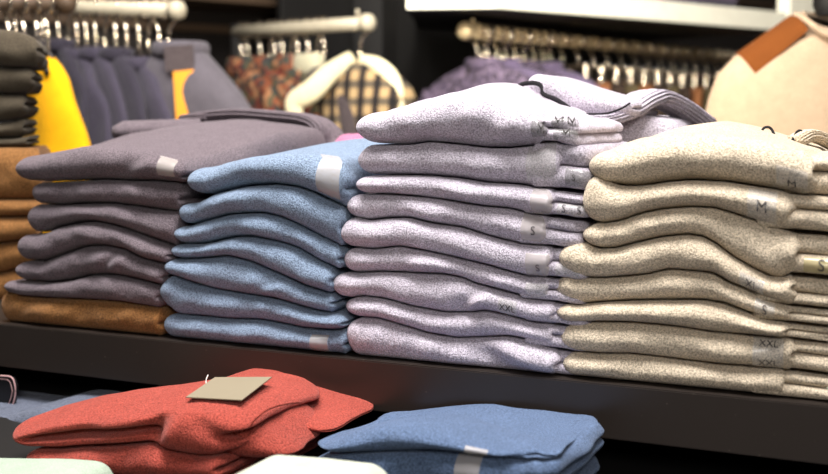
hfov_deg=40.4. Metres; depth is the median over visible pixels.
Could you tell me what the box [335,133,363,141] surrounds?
sweater
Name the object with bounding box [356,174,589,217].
sweater
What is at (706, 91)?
trousers
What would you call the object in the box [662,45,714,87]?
hanger
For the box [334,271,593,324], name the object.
sweater
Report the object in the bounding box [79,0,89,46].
clothes hanger
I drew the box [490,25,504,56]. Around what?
clothes hanger
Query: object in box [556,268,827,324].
sweater
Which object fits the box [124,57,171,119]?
padded jacket
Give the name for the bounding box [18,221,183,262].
sweater
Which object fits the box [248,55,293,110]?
jacket
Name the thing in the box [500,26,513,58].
clothes hanger
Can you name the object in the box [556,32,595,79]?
hanger
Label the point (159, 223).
sweater
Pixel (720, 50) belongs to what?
hanger
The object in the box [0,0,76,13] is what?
rail
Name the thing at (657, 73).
hanger
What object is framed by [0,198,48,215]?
sweater
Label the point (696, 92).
trousers
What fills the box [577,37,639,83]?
hanger
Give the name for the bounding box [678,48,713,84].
hanger
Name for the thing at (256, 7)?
wall ledge
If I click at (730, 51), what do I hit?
hanger
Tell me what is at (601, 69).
hanger
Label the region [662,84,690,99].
trousers
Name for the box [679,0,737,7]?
sweater
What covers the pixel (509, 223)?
sweater
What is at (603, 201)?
sweater
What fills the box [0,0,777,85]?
wall
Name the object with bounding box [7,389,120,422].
sweater
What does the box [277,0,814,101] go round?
wall
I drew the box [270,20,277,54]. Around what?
clothes hanger
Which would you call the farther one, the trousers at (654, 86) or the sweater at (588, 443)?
the trousers at (654, 86)
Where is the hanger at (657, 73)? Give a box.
[606,40,666,84]
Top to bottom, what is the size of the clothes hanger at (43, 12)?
0.242 m
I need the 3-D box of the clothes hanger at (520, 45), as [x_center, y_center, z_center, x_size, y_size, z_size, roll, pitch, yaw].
[0.394,-0.635,3.987,0.137,0.210,0.012,5,8,41]
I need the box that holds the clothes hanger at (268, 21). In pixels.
[266,20,274,54]
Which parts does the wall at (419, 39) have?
upright post, panel, panel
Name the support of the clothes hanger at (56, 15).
hanging from the rail at (173, 9)
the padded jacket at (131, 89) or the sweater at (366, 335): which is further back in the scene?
the padded jacket at (131, 89)
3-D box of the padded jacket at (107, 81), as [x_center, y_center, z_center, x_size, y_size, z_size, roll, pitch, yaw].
[-0.896,-0.218,3.203,0.108,0.634,0.632,-4,7,-35]
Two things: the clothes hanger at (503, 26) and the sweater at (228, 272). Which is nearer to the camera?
the sweater at (228, 272)
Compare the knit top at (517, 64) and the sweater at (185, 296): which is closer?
the sweater at (185, 296)
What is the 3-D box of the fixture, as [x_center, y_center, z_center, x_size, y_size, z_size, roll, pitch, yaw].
[-0.113,0.665,1.529,3.200,1.000,1.410,3,7,24]
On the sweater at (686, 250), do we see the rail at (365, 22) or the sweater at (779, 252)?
the sweater at (779, 252)
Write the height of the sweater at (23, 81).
0.055 m
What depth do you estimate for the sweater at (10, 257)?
1.98 m
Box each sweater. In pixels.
[0,29,48,70]
[0,67,42,94]
[0,94,38,121]
[0,119,37,137]
[0,135,39,146]
[0,145,50,197]
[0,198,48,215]
[0,215,42,241]
[0,232,42,271]
[0,268,23,298]
[0,390,67,417]
[0,458,112,473]
[1,292,178,334]
[4,274,167,306]
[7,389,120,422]
[13,368,373,457]
[15,244,174,284]
[16,109,343,181]
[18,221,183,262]
[26,440,258,473]
[28,202,201,245]
[32,178,214,210]
[146,40,250,118]
[160,275,363,328]
[164,255,357,311]
[164,313,352,353]
[171,235,353,291]
[174,212,358,267]
[179,183,356,244]
[187,138,386,205]
[230,435,319,473]
[237,455,386,473]
[317,421,603,473]
[318,404,597,458]
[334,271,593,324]
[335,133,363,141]
[341,217,591,279]
[344,245,588,303]
[346,295,582,350]
[347,193,599,246]
[347,316,580,375]
[356,74,716,146]
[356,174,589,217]
[358,140,626,189]
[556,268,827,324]
[557,298,827,340]
[559,233,827,306]
[561,321,827,371]
[563,350,827,399]
[576,455,599,473]
[583,177,827,230]
[583,206,827,276]
[589,121,827,193]
[663,0,736,2]
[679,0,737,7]
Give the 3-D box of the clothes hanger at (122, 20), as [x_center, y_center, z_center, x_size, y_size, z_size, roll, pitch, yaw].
[-0.794,-0.541,3.108,0.012,0.240,0.137,-6,9,-45]
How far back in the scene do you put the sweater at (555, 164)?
1.42 m
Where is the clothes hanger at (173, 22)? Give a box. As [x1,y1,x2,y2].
[162,0,176,39]
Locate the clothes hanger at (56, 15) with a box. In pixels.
[54,12,60,37]
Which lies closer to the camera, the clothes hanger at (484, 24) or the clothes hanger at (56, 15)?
the clothes hanger at (56, 15)
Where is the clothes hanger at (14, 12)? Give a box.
[11,11,17,31]
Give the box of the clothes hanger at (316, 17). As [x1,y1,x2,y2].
[313,16,324,65]
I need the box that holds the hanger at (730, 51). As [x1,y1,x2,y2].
[700,50,733,78]
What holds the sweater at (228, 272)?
on the sweater at (185, 296)
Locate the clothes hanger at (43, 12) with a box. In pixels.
[38,11,44,39]
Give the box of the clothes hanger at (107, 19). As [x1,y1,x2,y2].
[99,0,110,46]
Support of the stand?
on the floor
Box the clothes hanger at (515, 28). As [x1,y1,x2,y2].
[510,27,523,58]
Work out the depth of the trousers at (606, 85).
4.15 m
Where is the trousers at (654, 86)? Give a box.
[635,82,666,114]
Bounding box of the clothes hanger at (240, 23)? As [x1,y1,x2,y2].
[238,22,243,56]
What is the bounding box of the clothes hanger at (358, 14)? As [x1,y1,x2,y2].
[353,13,368,61]
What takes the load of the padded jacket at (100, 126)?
hanging from the clothes hanger at (77, 12)
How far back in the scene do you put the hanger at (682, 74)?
4.67 m
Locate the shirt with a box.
[285,51,416,127]
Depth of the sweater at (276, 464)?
1.14 m
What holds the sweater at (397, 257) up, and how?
on the sweater at (433, 290)
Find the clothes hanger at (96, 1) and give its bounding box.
[90,0,97,46]
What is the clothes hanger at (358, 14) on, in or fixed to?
hanging from the rail at (365, 22)
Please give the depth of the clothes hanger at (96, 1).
3.16 m
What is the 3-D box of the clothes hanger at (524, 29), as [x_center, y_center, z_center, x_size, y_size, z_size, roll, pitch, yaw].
[0.386,-0.627,3.979,0.230,0.224,0.012,5,8,41]
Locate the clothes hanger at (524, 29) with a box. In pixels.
[520,28,530,59]
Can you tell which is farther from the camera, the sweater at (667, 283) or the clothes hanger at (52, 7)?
the clothes hanger at (52, 7)
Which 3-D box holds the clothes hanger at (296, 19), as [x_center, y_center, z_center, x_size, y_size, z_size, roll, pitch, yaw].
[-0.380,-0.593,3.678,0.012,0.244,0.346,-4,7,-33]
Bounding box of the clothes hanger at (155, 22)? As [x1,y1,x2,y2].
[153,0,162,40]
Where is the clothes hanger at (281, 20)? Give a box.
[278,19,285,54]
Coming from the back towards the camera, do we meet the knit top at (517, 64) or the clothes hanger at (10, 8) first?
the knit top at (517, 64)
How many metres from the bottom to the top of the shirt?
0.650 m
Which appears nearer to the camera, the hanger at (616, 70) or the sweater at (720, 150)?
the sweater at (720, 150)
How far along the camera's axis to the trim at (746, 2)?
7.39 m
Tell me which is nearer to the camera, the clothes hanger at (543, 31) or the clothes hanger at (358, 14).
the clothes hanger at (358, 14)
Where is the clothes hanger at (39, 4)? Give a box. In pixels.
[30,0,49,75]
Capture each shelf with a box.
[0,300,827,404]
[0,366,827,473]
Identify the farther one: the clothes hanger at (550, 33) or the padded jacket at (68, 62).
the clothes hanger at (550, 33)
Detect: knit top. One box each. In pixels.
[419,57,530,100]
[502,59,543,76]
[522,60,564,76]
[541,62,598,86]
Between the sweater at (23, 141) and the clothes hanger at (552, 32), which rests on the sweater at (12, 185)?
the sweater at (23, 141)
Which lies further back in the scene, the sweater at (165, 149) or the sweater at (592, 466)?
the sweater at (165, 149)
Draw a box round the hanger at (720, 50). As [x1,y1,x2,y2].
[689,49,723,85]
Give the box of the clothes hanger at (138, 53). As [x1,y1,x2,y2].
[133,0,146,61]
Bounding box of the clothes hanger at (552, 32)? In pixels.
[544,31,558,61]
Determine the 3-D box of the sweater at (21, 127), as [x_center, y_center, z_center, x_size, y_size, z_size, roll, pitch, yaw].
[-0.876,-0.198,2.044,0.352,0.032,0.256,-1,6,-14]
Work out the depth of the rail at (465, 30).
4.27 m
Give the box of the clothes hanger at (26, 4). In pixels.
[18,0,36,71]
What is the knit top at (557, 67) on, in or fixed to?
hanging from the clothes hanger at (550, 33)
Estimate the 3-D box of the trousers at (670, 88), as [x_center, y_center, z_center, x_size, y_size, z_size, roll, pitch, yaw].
[0.967,-0.191,4.702,0.068,0.900,0.300,-6,8,-43]
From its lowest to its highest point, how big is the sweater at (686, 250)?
0.078 m
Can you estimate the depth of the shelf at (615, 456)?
1.49 m
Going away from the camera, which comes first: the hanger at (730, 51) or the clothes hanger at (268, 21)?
the clothes hanger at (268, 21)
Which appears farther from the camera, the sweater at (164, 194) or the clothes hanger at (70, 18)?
the clothes hanger at (70, 18)
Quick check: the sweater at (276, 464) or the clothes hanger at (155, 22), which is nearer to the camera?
the sweater at (276, 464)
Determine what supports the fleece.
hanging from the clothes hanger at (52, 7)
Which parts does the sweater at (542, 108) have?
neck panel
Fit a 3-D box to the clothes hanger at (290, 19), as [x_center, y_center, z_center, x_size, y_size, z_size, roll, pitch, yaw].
[-0.403,-0.595,3.696,0.012,0.244,0.346,-4,7,-33]
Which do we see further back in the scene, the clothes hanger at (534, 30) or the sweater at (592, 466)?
the clothes hanger at (534, 30)
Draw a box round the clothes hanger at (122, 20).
[119,0,132,56]
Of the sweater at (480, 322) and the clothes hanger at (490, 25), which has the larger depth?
the clothes hanger at (490, 25)
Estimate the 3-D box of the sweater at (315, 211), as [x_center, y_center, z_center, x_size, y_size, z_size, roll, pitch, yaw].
[-0.149,-0.049,1.721,0.293,0.079,0.368,3,7,24]
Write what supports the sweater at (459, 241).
on the sweater at (397, 257)
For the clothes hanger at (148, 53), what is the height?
0.240 m
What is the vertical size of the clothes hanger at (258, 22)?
0.242 m
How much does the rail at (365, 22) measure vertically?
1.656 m
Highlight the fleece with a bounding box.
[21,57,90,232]
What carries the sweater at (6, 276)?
on the sweater
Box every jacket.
[42,38,88,136]
[64,48,112,144]
[78,46,127,138]
[98,47,146,120]
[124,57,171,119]
[226,56,279,110]
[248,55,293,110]
[269,54,319,115]
[293,53,357,133]
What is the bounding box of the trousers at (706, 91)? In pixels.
[687,85,711,110]
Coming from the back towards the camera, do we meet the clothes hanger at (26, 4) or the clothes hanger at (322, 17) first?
the clothes hanger at (322, 17)
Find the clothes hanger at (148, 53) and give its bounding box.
[142,0,154,56]
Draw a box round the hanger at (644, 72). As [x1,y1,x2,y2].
[591,38,653,84]
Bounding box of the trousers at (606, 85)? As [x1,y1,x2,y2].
[593,81,610,89]
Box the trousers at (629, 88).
[608,81,639,94]
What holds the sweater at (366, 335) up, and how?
on the fixture
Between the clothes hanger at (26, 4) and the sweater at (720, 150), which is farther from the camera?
the clothes hanger at (26, 4)
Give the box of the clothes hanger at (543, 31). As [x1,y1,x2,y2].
[536,30,549,61]
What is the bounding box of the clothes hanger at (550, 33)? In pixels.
[540,30,552,61]
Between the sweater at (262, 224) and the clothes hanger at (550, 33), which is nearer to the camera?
the sweater at (262, 224)
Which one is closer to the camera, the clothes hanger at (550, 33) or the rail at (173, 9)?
the rail at (173, 9)
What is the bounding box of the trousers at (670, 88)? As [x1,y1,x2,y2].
[649,83,678,115]
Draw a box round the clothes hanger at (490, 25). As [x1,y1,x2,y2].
[481,24,494,56]
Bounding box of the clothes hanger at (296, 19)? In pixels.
[292,18,300,53]
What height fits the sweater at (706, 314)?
0.038 m
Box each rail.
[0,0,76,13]
[0,0,186,19]
[231,9,375,56]
[456,18,736,61]
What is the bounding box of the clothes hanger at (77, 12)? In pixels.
[73,0,78,47]
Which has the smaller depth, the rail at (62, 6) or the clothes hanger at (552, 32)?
the rail at (62, 6)
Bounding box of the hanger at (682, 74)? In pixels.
[635,43,691,86]
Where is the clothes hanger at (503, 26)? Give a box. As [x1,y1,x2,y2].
[498,25,511,58]
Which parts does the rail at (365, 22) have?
support post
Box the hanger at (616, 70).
[564,35,625,82]
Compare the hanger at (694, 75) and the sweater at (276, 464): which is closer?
the sweater at (276, 464)
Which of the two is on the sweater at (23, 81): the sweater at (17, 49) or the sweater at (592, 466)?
the sweater at (17, 49)
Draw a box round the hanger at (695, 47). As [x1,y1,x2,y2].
[675,46,717,83]
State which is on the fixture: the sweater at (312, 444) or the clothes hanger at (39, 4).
the sweater at (312, 444)
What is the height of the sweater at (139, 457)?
0.050 m
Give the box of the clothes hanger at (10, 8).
[2,0,12,30]
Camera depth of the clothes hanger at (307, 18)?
3.64 m
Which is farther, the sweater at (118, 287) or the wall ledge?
the wall ledge
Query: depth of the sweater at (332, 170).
1.55 m
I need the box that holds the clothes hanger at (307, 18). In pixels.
[303,17,311,52]
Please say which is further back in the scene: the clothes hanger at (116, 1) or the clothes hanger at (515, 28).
the clothes hanger at (515, 28)
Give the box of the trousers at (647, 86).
[623,81,652,89]
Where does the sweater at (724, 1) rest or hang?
on the sweater at (703, 2)
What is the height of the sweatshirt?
0.697 m
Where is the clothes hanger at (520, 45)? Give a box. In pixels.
[518,28,532,59]
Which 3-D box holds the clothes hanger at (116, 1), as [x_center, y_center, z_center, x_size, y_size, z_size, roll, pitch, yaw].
[-0.830,-0.545,3.128,0.012,0.242,0.230,-4,7,-31]
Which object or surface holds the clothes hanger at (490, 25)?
hanging from the rail at (465, 30)
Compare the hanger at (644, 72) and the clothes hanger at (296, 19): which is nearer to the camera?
the clothes hanger at (296, 19)
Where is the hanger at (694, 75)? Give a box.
[649,44,703,86]
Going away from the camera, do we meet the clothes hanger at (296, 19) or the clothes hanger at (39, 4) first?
the clothes hanger at (39, 4)
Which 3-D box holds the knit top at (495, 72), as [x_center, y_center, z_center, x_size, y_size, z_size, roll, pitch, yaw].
[0.236,-0.238,3.846,0.651,0.740,0.122,6,8,43]
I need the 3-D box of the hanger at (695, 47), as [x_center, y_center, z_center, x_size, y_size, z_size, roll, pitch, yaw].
[1.243,-0.744,4.965,0.028,0.192,0.300,-6,8,-43]
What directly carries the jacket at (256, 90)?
hanging from the clothes hanger at (240, 23)
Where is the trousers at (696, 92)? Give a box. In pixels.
[675,84,702,106]
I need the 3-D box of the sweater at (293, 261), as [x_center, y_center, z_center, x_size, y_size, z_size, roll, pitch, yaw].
[-0.164,0.019,1.736,0.279,0.071,0.365,3,7,24]
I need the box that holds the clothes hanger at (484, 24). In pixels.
[479,23,491,56]
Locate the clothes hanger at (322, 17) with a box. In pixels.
[318,16,327,63]
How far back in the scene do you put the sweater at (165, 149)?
1.77 m
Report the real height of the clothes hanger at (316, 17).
0.244 m
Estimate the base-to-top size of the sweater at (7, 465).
0.050 m
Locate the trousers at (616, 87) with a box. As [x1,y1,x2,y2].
[591,80,625,93]
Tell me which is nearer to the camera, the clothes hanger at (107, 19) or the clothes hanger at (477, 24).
the clothes hanger at (107, 19)
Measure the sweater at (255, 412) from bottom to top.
0.089 m
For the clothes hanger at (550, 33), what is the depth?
4.06 m
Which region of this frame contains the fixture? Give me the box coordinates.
[0,300,827,473]
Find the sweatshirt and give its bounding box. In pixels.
[706,11,827,144]
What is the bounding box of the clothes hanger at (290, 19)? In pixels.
[287,18,295,53]
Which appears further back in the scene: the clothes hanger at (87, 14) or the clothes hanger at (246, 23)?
the clothes hanger at (246, 23)
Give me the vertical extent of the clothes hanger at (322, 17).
0.244 m
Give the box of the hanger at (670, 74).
[621,41,679,85]
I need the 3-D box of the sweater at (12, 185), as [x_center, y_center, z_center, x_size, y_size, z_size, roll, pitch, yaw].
[-0.864,-0.117,2.035,0.394,0.093,0.261,-1,6,-14]
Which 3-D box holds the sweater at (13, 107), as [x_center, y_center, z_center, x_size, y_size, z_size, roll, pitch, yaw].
[-0.871,-0.235,2.036,0.355,0.055,0.260,-1,6,-14]
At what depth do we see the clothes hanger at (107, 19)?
3.14 m
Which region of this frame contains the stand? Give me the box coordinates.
[812,0,827,15]
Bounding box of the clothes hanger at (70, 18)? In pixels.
[63,13,73,38]
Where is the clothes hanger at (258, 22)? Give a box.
[255,21,263,55]
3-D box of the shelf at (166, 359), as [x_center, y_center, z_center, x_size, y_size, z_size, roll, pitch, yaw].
[0.042,0.164,1.821,3.200,0.067,0.656,3,7,24]
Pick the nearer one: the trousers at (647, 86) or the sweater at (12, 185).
the sweater at (12, 185)
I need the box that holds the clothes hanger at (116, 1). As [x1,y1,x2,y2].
[111,0,118,46]
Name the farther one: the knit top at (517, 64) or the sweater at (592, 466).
the knit top at (517, 64)
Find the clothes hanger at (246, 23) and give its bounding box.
[244,22,250,55]
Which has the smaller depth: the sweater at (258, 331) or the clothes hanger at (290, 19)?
the sweater at (258, 331)
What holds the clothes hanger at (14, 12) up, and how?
hanging from the rail at (173, 9)
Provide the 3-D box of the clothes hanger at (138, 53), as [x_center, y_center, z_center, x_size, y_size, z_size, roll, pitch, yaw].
[-0.755,-0.535,3.086,0.012,0.242,0.230,-4,7,-31]
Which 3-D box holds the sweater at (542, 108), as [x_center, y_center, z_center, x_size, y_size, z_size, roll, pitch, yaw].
[0.201,-0.178,1.649,0.416,0.125,0.562,3,7,24]
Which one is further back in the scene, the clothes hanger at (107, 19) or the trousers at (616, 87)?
the trousers at (616, 87)
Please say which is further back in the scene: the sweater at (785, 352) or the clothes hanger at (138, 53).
the clothes hanger at (138, 53)
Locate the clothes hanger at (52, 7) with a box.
[38,0,54,58]
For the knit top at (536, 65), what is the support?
hanging from the clothes hanger at (524, 29)
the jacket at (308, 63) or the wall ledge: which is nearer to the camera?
the jacket at (308, 63)
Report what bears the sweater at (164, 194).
on the sweater at (159, 223)
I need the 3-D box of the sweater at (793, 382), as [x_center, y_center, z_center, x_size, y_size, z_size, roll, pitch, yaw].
[0.418,0.148,1.492,0.372,0.033,0.376,3,7,24]
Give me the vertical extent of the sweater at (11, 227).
0.055 m
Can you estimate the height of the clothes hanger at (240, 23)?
0.242 m
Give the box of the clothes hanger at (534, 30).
[528,29,541,59]
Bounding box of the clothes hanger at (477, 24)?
[462,23,486,84]
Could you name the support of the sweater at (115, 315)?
on the fixture
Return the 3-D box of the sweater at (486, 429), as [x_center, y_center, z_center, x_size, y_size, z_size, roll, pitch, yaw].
[0.059,0.225,1.314,0.289,0.054,0.241,3,7,24]
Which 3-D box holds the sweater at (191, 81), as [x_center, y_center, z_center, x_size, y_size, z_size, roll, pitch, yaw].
[-0.631,-0.209,3.062,0.571,0.637,0.180,3,7,24]
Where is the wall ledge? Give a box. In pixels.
[131,0,276,15]
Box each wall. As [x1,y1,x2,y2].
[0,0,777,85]
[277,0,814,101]
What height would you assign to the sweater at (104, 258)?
0.062 m
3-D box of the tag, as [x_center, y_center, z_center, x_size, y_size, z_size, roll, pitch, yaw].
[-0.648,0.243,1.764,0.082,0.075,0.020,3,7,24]
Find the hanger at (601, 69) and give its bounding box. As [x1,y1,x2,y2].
[564,33,610,82]
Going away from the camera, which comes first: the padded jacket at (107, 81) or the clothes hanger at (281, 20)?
the padded jacket at (107, 81)
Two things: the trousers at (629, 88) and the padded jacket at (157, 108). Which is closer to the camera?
the padded jacket at (157, 108)
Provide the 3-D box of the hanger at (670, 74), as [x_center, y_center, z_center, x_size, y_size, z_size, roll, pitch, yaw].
[0.967,-0.712,4.646,0.028,0.192,0.300,-6,8,-43]
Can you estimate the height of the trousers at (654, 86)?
0.900 m
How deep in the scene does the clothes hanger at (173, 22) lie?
3.02 m
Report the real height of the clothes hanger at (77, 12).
0.242 m
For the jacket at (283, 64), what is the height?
0.756 m
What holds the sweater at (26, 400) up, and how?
on the fixture

